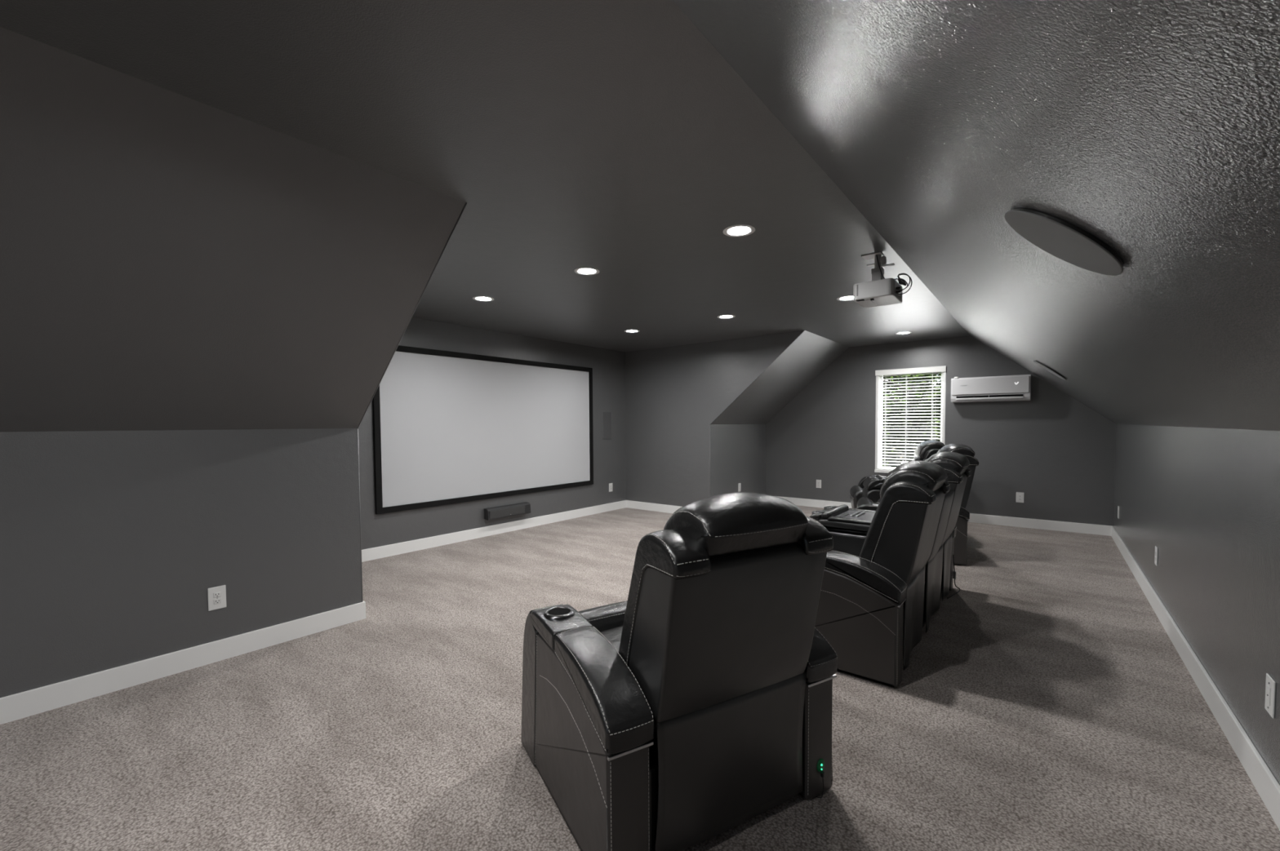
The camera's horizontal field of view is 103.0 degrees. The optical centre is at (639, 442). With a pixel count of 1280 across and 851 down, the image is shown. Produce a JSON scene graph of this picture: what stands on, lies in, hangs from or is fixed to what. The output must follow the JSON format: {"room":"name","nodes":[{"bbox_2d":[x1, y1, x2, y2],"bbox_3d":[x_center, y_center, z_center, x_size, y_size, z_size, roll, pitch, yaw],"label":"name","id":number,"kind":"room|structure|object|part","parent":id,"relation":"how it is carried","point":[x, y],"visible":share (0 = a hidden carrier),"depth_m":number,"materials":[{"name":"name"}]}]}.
{"room":"leisure room","nodes":[
{"label":"leisure room","id":0,"kind":"room"},
{"bbox_2d":[0,428,361,697],"bbox_3d":[-3.379,0.648,1.955,0.120,1.359,4.327,1,3,38],"label":"wall","id":1,"kind":"structure","parent":0,"point":[113,544],"depth_m":2.79,"materials":[{"name":"grey paint"}]},
{"bbox_2d":[0,601,365,724],"bbox_3d":[-3.317,1.268,1.944,0.015,0.124,4.345,1,3,38],"label":"baseboard","id":2,"kind":"structure","parent":1,"relation":"attached to","point":[27,704],"depth_m":2.80,"materials":[{"name":"white paint"}]},
{"bbox_2d":[207,585,226,611],"bbox_3d":[-2.481,0.911,2.989,0.009,0.134,0.084,1,3,38],"label":"wall outlet","id":3,"kind":"object","parent":1,"relation":"attached to","point":[216,595],"visible":1,"depth_m":2.99,"materials":[{"name":"white plastic"}]},
{"bbox_2d":[213,591,221,597],"bbox_3d":[-2.479,0.891,2.987,0.004,0.027,0.033,1,3,38],"label":"socket","id":4,"kind":"object","parent":3,"relation":"attached to","point":[216,594],"depth_m":2.99,"materials":[{"name":"white plastic"}]},
{"bbox_2d":[213,598,221,604],"bbox_3d":[-2.479,0.930,2.988,0.004,0.027,0.033,1,3,38],"label":"socket","id":5,"kind":"object","parent":3,"relation":"attached to","point":[216,601],"depth_m":2.99,"materials":[{"name":"white plastic"}]},
{"bbox_2d":[0,26,466,432],"bbox_3d":[-2.830,-0.657,1.462,1.461,1.280,4.327,1,3,38],"label":"ceiling","id":6,"kind":"structure","parent":0,"point":[170,260],"depth_m":2.25,"materials":[{"name":"grey paint"}]},
{"bbox_2d":[0,0,968,351],"bbox_3d":[-0.729,-1.377,4.036,4.560,0.120,11.015,1,3,38],"label":"ceiling","id":7,"kind":"structure","parent":0,"point":[613,138],"depth_m":2.10,"materials":[{"name":"grey paint"}]},
{"bbox_2d":[472,296,493,302],"bbox_3d":[-1.454,-1.343,4.728,0.194,0.018,0.194,1,3,38],"label":"recessed light","id":8,"kind":"object","parent":7,"relation":"in","point":[485,299],"visible":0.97,"depth_m":4.75,"materials":[{"name":"white"}]},
{"bbox_2d":[573,267,599,275],"bbox_3d":[-0.406,-1.318,3.894,0.194,0.018,0.194,1,3,38],"label":"recessed light","id":9,"kind":"object","parent":7,"relation":"in","point":[583,271],"visible":0.95,"depth_m":3.91,"materials":[{"name":"white"}]},
{"bbox_2d":[624,329,639,333],"bbox_3d":[-0.101,-1.416,6.427,0.194,0.018,0.194,1,3,38],"label":"recessed light","id":10,"kind":"object","parent":7,"relation":"in","point":[627,331],"visible":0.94,"depth_m":6.46,"materials":[{"name":"white"}]},
{"bbox_2d":[717,315,735,319],"bbox_3d":[0.947,-1.391,5.593,0.194,0.018,0.194,1,3,38],"label":"recessed light","id":11,"kind":"object","parent":7,"relation":"in","point":[722,317],"visible":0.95,"depth_m":5.62,"materials":[{"name":"white"}]},
{"bbox_2d":[723,224,755,236],"bbox_3d":[0.602,-1.294,3.093,0.194,0.018,0.194,1,3,38],"label":"recessed light","id":12,"kind":"object","parent":7,"relation":"in","point":[738,230],"visible":0.95,"depth_m":3.11,"materials":[{"name":"white"}]},
{"bbox_2d":[836,295,853,301],"bbox_3d":[1.955,-1.367,4.792,0.194,0.018,0.194,1,3,38],"label":"recessed light","id":13,"kind":"object","parent":7,"relation":"in","point":[848,298],"visible":0.72,"depth_m":4.83,"materials":[{"name":"white"}]},
{"bbox_2d":[853,252,911,307],"bbox_3d":[1.676,-1.137,3.493,0.370,0.348,0.316,1,3,38],"label":"projector","id":14,"kind":"object","parent":7,"relation":"hanging from","point":[879,291],"visible":1,"depth_m":3.44,"materials":[{"name":"grey plastic"}]},
{"bbox_3d":[1.634,-1.311,3.574,0.130,0.006,0.110,1,3,38],"label":"ceiling plate","id":15,"kind":"part","parent":14,"relation":"part of","materials":[{"name":"grey paint"}]},
{"bbox_3d":[1.689,-1.267,3.541,0.044,0.060,0.060,1,3,38],"label":"swivel knob","id":16,"kind":"part","parent":14,"relation":"part of","materials":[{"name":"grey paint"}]},
{"bbox_3d":[1.745,-1.032,3.443,0.006,0.077,0.225,1,3,38],"label":"connector panel","id":17,"kind":"part","parent":14,"relation":"part of","materials":[{"name":"grey plastic"}]},
{"bbox_2d":[895,331,911,334],"bbox_3d":[3.457,-1.447,6.678,0.194,0.018,0.194,1,3,38],"label":"recessed light","id":18,"kind":"object","parent":7,"relation":"in","point":[904,332],"visible":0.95,"depth_m":6.70,"materials":[{"name":"white"}]},
{"bbox_2d":[358,317,626,550],"bbox_3d":[-1.785,-0.128,6.506,0.120,2.548,4.820,1,3,38],"label":"wall","id":19,"kind":"structure","parent":0,"point":[608,366],"depth_m":6.52,"materials":[{"name":"grey paint"}]},
{"bbox_2d":[372,345,593,514],"bbox_3d":[-1.721,-0.196,6.458,0.033,1.758,3.208,1,3,38],"label":"projection screen","id":20,"kind":"object","parent":19,"relation":"attached to","point":[450,428],"visible":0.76,"depth_m":6.13,"materials":[{"name":"grey fabric"}]},
{"bbox_2d":[361,500,626,562],"bbox_3d":[-1.725,1.087,6.510,0.015,0.124,4.820,1,3,38],"label":"baseboard","id":21,"kind":"structure","parent":19,"relation":"attached to","point":[377,553],"depth_m":6.19,"materials":[{"name":"white paint"}]},
{"bbox_2d":[484,502,530,520],"bbox_3d":[-1.702,0.859,6.462,0.098,0.152,0.700,1,3,38],"label":"speaker","id":22,"kind":"object","parent":19,"relation":"attached to","point":[500,512],"visible":1,"depth_m":6.41},
{"bbox_2d":[489,506,524,519],"bbox_3d":[-1.669,0.877,6.434,0.008,0.094,0.537,1,3,38],"label":"grille","id":23,"kind":"object","parent":22,"relation":"attached to","point":[505,511],"depth_m":6.41,"materials":[{"name":"grey fabric"}]},
{"bbox_2d":[608,483,612,492],"bbox_3d":[-0.464,0.709,8.089,0.009,0.134,0.084,1,3,38],"label":"wall outlet","id":24,"kind":"object","parent":19,"relation":"attached to","point":[610,484],"visible":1,"depth_m":8.08,"materials":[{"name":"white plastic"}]},
{"bbox_2d":[0,505,1279,850],"bbox_3d":[-0.132,1.303,3.675,6.044,0.120,11.015,1,3,38],"label":"floor","id":25,"kind":"structure","parent":0,"point":[1045,704],"depth_m":2.25,"materials":[{"name":"beige carpet"}]},
{"bbox_2d":[520,493,838,850],"bbox_3d":[0.123,0.727,2.002,0.954,1.155,1.062,-2,2,-29],"label":"recliner","id":26,"kind":"object","parent":25,"relation":"on","point":[674,715],"visible":1,"depth_m":1.60,"materials":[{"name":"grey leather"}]},
{"bbox_3d":[-0.395,0.985,2.125,0.150,0.634,0.243,-2,2,-29],"label":"panel","id":27,"kind":"part","parent":26,"relation":"part of","materials":[{"name":"black leather"}]},
{"bbox_3d":[-0.305,0.696,1.951,0.158,0.079,0.280,-2,2,-29],"label":"cup panel","id":28,"kind":"part","parent":26,"relation":"part of","materials":[{"name":"black leather"}]},
{"bbox_3d":[-0.238,1.019,1.848,0.142,0.571,0.858,-2,2,-29],"label":"armrest","id":29,"kind":"part","parent":26,"relation":"part of","materials":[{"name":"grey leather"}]},
{"bbox_2d":[600,626,657,736],"bbox_3d":[0.094,0.907,2.061,0.631,0.191,0.612,-2,2,-29],"label":"armrest","id":30,"kind":"object","parent":26,"relation":"on","point":[612,633],"depth_m":2.17,"materials":[{"name":"black leather"}]},
{"bbox_3d":[0.128,1.122,2.011,0.635,0.295,0.705,-2,2,-29],"label":"frame","id":31,"kind":"part","parent":26,"relation":"part of","materials":[{"name":"black leather"}]},
{"bbox_3d":[0.287,0.603,1.705,0.623,0.582,0.324,-2,2,-29],"label":"backrest","id":32,"kind":"part","parent":26,"relation":"part of","materials":[{"name":"black leather"}]},
{"bbox_3d":[0.452,1.000,2.238,0.142,0.571,0.858,-2,2,-29],"label":"armrest","id":33,"kind":"part","parent":26,"relation":"part of","materials":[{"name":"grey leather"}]},
{"bbox_3d":[0.647,1.263,1.873,0.055,0.083,0.008,1,2,23],"label":"power cord","id":34,"kind":"part","parent":26,"relation":"part of","materials":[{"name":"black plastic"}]},
{"bbox_2d":[817,759,824,772],"bbox_3d":[0.665,1.184,1.869,0.038,0.048,0.005,-2,2,-29],"label":"indicator light","id":35,"kind":"object","parent":26,"relation":"attached to","point":[820,762],"depth_m":1.86,"materials":[{"name":"green plastic"}]},
{"bbox_2d":[808,452,971,687],"bbox_3d":[1.651,0.656,3.646,1.062,1.155,2.081,1,3,38],"label":"recliner chair","id":36,"kind":"object","parent":25,"relation":"on","point":[889,566],"visible":0.85,"depth_m":2.78,"materials":[{"name":"black leather"}]},
{"bbox_3d":[1.516,0.541,3.471,0.469,0.033,0.041,1,3,38],"label":"rail","id":37,"kind":"part","parent":36,"relation":"part of","materials":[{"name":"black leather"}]},
{"bbox_3d":[1.575,0.519,3.726,0.016,0.010,0.204,1,3,38],"label":"tray rail","id":38,"kind":"part","parent":36,"relation":"part of","materials":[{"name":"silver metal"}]},
{"bbox_3d":[1.028,0.971,2.928,0.858,0.571,0.142,1,3,38],"label":"armrest","id":39,"kind":"part","parent":36,"relation":"part of","materials":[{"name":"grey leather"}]},
{"bbox_3d":[1.786,0.526,3.811,0.469,0.033,0.041,1,3,38],"label":"rail","id":40,"kind":"part","parent":36,"relation":"part of","materials":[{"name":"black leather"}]},
{"bbox_3d":[2.117,0.585,4.500,0.280,0.079,0.158,1,3,38],"label":"cup panel","id":41,"kind":"part","parent":36,"relation":"part of","materials":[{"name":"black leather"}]},
{"bbox_3d":[1.562,0.547,2.992,0.324,0.582,0.623,1,3,38],"label":"backrest","id":42,"kind":"part","parent":36,"relation":"part of","materials":[{"name":"black leather"}]},
{"bbox_3d":[1.658,1.050,3.658,0.705,0.295,1.762,1,3,38],"label":"frame","id":43,"kind":"part","parent":36,"relation":"part of","materials":[{"name":"black leather"}]},
{"bbox_3d":[2.223,0.907,4.430,0.858,0.571,0.142,1,3,38],"label":"armrest","id":44,"kind":"part","parent":36,"relation":"part of","materials":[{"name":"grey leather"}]},
{"bbox_3d":[2.498,1.062,4.073,0.305,0.301,0.046,-2,3,-43],"label":"power cord","id":45,"kind":"part","parent":36,"relation":"part of","materials":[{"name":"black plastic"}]},
{"bbox_3d":[2.264,0.509,3.873,0.324,0.582,0.623,1,3,38],"label":"backrest","id":46,"kind":"part","parent":36,"relation":"part of","materials":[{"name":"black leather"}]},
{"bbox_2d":[849,440,978,565],"bbox_3d":[3.068,0.561,5.928,1.062,1.155,2.081,0,2,19],"label":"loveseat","id":47,"kind":"object","parent":25,"relation":"on","point":[868,490],"visible":0.32,"depth_m":5.22,"materials":[{"name":"black leather"}]},
{"bbox_3d":[3.038,0.781,6.960,0.243,0.634,0.150,0,2,19],"label":"panel","id":48,"kind":"part","parent":47,"relation":"part of","materials":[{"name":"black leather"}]},
{"bbox_3d":[2.731,0.880,5.041,0.858,0.571,0.142,0,2,19],"label":"armrest","id":49,"kind":"part","parent":47,"relation":"part of","materials":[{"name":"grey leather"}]},
{"bbox_3d":[3.206,0.450,5.283,0.324,0.582,0.623,0,2,18],"label":"backrest","id":50,"kind":"part","parent":47,"relation":"part of","materials":[{"name":"black leather"}]},
{"bbox_2d":[625,330,804,506],"bbox_3d":[0.933,-0.180,7.435,2.975,2.548,0.020,1,3,38],"label":"wall","id":51,"kind":"structure","parent":0,"point":[673,394],"depth_m":7.68,"materials":[{"name":"grey paint"}]},
{"bbox_2d":[626,500,681,513],"bbox_3d":[0.397,1.021,7.891,1.584,0.124,0.015,1,3,38],"label":"baseboard","id":52,"kind":"structure","parent":51,"relation":"attached to","point":[630,504],"depth_m":8.05,"materials":[{"name":"white paint"}]},
{"bbox_2d":[709,330,804,468],"bbox_3d":[1.552,-0.166,6.929,1.389,2.550,0.008,1,3,38],"label":"trim","id":53,"kind":"structure","parent":51,"relation":"attached to","point":[804,331],"depth_m":7.05,"materials":[{"name":"grey paint"}]},
{"bbox_2d":[710,424,765,496],"bbox_3d":[1.552,0.384,8.148,0.120,1.359,1.862,1,3,38],"label":"wall","id":54,"kind":"structure","parent":0,"point":[737,451],"depth_m":8.02,"materials":[{"name":"grey paint"}]},
{"bbox_2d":[737,483,741,492],"bbox_3d":[1.583,0.708,8.094,0.009,0.134,0.084,1,3,38],"label":"wall outlet","id":55,"kind":"object","parent":54,"relation":"attached to","point":[739,484],"visible":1,"depth_m":8.08,"materials":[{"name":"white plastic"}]},
{"bbox_2d":[711,330,848,424],"bbox_3d":[2.101,-0.921,7.655,1.461,1.280,1.862,1,3,38],"label":"ceiling","id":56,"kind":"structure","parent":0,"point":[810,354],"depth_m":7.52,"materials":[{"name":"grey paint"}]},
{"bbox_2d":[765,335,1115,526],"bbox_3d":[3.951,-0.200,7.480,4.445,2.548,0.120,1,3,38],"label":"wall","id":57,"kind":"structure","parent":0,"point":[1051,448],"depth_m":6.92,"materials":[{"name":"grey paint"}]},
{"bbox_2d":[816,480,821,488],"bbox_3d":[2.902,0.667,8.271,0.084,0.134,0.009,1,3,38],"label":"wall outlet","id":58,"kind":"object","parent":57,"relation":"attached to","point":[818,482],"visible":1,"depth_m":8.27,"materials":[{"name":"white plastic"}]},
{"bbox_2d":[874,372,946,473],"bbox_3d":[3.952,-0.314,7.461,0.916,1.538,0.143,1,3,38],"label":"window","id":59,"kind":"structure","parent":57,"relation":"in","point":[877,378],"depth_m":7.69,"materials":[{"name":"white paint"}]},
{"bbox_3d":[3.669,-0.327,7.754,0.035,1.462,0.035,1,3,38],"label":"sash","id":60,"kind":"part","parent":59,"relation":"part of","materials":[{"name":"white paint"}]},
{"bbox_3d":[3.957,0.434,7.489,0.916,0.042,0.143,1,3,38],"label":"sill","id":61,"kind":"part","parent":59,"relation":"part of","materials":[{"name":"white paint"}]},
{"bbox_2d":[875,365,946,470],"bbox_3d":[3.931,-0.336,7.438,0.922,1.496,0.088,1,3,38],"label":"window blind","id":62,"kind":"object","parent":59,"relation":"attached to","point":[931,370],"visible":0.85,"depth_m":7.45,"materials":[{"name":"white plastic"}]},
{"bbox_3d":[3.949,0.402,7.476,0.834,0.018,0.048,1,3,38],"label":"rail","id":63,"kind":"part","parent":62,"relation":"part of","materials":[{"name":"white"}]},
{"bbox_3d":[3.889,-0.312,7.460,0.003,1.432,0.003,1,3,38],"label":"ladder cord","id":64,"kind":"part","parent":62,"relation":"part of","materials":[{"name":"white fabric"}]},
{"bbox_3d":[4.186,-0.425,7.214,0.003,1.192,0.003,1,3,38],"label":"lift cord","id":65,"kind":"part","parent":62,"relation":"part of","materials":[{"name":"white plastic"}]},
{"bbox_3d":[4.302,-0.312,7.251,0.035,1.462,0.035,1,3,38],"label":"sash","id":66,"kind":"part","parent":59,"relation":"part of","materials":[{"name":"white paint"}]},
{"bbox_2d":[775,496,1111,536],"bbox_3d":[3.917,1.015,7.473,4.415,0.124,0.015,1,3,38],"label":"baseboard","id":67,"kind":"structure","parent":57,"relation":"attached to","point":[1100,530],"depth_m":6.62,"materials":[{"name":"white paint"}]},
{"bbox_2d":[951,374,1031,402],"bbox_3d":[4.615,-0.717,6.722,0.858,0.346,0.201,1,3,38],"label":"air conditioner","id":68,"kind":"object","parent":57,"relation":"attached to","point":[1006,388],"visible":1,"depth_m":6.63,"materials":[{"name":"white plastic"}]},
{"bbox_3d":[4.558,-0.744,6.650,0.834,0.210,0.018,1,3,38],"label":"panel","id":69,"kind":"part","parent":68,"relation":"part of","materials":[{"name":"white plastic"}]},
{"bbox_2d":[1015,492,1024,502],"bbox_3d":[4.954,0.714,6.639,0.084,0.134,0.009,1,3,38],"label":"wall outlet","id":70,"kind":"object","parent":57,"relation":"attached to","point":[1020,496],"visible":1,"depth_m":6.64,"materials":[{"name":"white plastic"}]},
{"bbox_2d":[672,0,1279,431],"bbox_3d":[1.669,-0.702,2.155,1.560,1.302,11.015,1,3,38],"label":"ceiling","id":71,"kind":"structure","parent":0,"point":[1150,129],"depth_m":1.06,"materials":[{"name":"grey paint"}]},
{"bbox_2d":[1033,360,1066,380],"bbox_3d":[3.745,-0.661,4.655,0.240,0.198,0.307,1,3,35],"label":"round speaker","id":72,"kind":"object","parent":71,"relation":"attached to","point":[1046,368],"visible":1,"depth_m":4.59},
{"bbox_2d":[1004,208,1123,275],"bbox_3d":[1.088,-0.519,1.318,0.240,0.198,0.307,1,3,35],"label":"round speaker","id":73,"kind":"object","parent":71,"relation":"attached to","point":[1059,238],"visible":1,"depth_m":1.28},
{"bbox_2d":[1113,424,1279,785],"bbox_3d":[2.275,0.631,1.729,0.120,1.340,11.015,1,3,38],"label":"wall","id":74,"kind":"structure","parent":0,"point":[1208,500],"depth_m":2.44,"materials":[{"name":"grey paint"}]},
{"bbox_2d":[1117,506,1119,519],"bbox_3d":[5.319,0.773,5.664,0.009,0.134,0.084,1,3,38],"label":"wall outlet","id":75,"kind":"object","parent":74,"relation":"attached to","point":[1117,506],"visible":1,"depth_m":5.64,"materials":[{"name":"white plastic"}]},
{"bbox_2d":[1154,546,1158,566],"bbox_3d":[3.781,0.829,3.732,0.009,0.134,0.084,1,3,38],"label":"wall outlet","id":76,"kind":"object","parent":74,"relation":"attached to","point":[1156,548],"visible":1,"depth_m":3.71,"materials":[{"name":"white plastic"}]},
{"bbox_2d":[1111,525,1279,831],"bbox_3d":[2.226,1.240,1.794,0.015,0.124,11.015,1,3,38],"label":"baseboard","id":77,"kind":"structure","parent":74,"relation":"attached to","point":[1266,785],"depth_m":2.33,"materials":[{"name":"white paint"}]},
{"bbox_2d":[1264,673,1275,719],"bbox_3d":[2.272,0.912,1.839,0.011,0.134,0.084,1,3,38],"label":"wall outlet","id":78,"kind":"object","parent":74,"relation":"attached to","point":[1270,685],"visible":1,"depth_m":1.83,"materials":[{"name":"white plastic"}]},
{"bbox_3d":[-2.081,-0.019,3.651,2.975,2.548,0.020,1,3,38],"label":"wall","id":79,"kind":"structure","parent":0,"visible":0},
{"bbox_2d":[357,203,466,602],"bbox_3d":[-1.448,-0.005,3.161,1.389,2.550,0.008,1,3,38],"label":"trim","id":80,"kind":"structure","parent":79,"relation":"attached to","point":[465,203],"depth_m":3.30,"materials":[{"name":"grey paint"}]},
{"label":"outside","id":81,"kind":"structure","parent":0,"visible":0},
{"bbox_3d":[24.155,3.185,30.470,60.000,0.200,59.000,1,3,38],"label":"lawn","id":82,"kind":"structure","parent":81,"visible":0},
{"bbox_2d":[881,372,941,467],"bbox_3d":[6.356,0.689,11.735,3.826,6.527,3.619,-2,3,-34],"label":"tree","id":83,"kind":"object","parent":82,"relation":"on","point":[931,375],"visible":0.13,"depth_m":11.07,"materials":[{"name":"plant"}]},
{"bbox_2d":[882,373,940,458],"bbox_3d":[8.231,-0.776,17.396,4.447,9.004,4.952,0,2,21],"label":"tree","id":84,"kind":"object","parent":82,"relation":"on","point":[900,380],"visible":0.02,"depth_m":16.40,"materials":[{"name":"green plant"}]}
]}

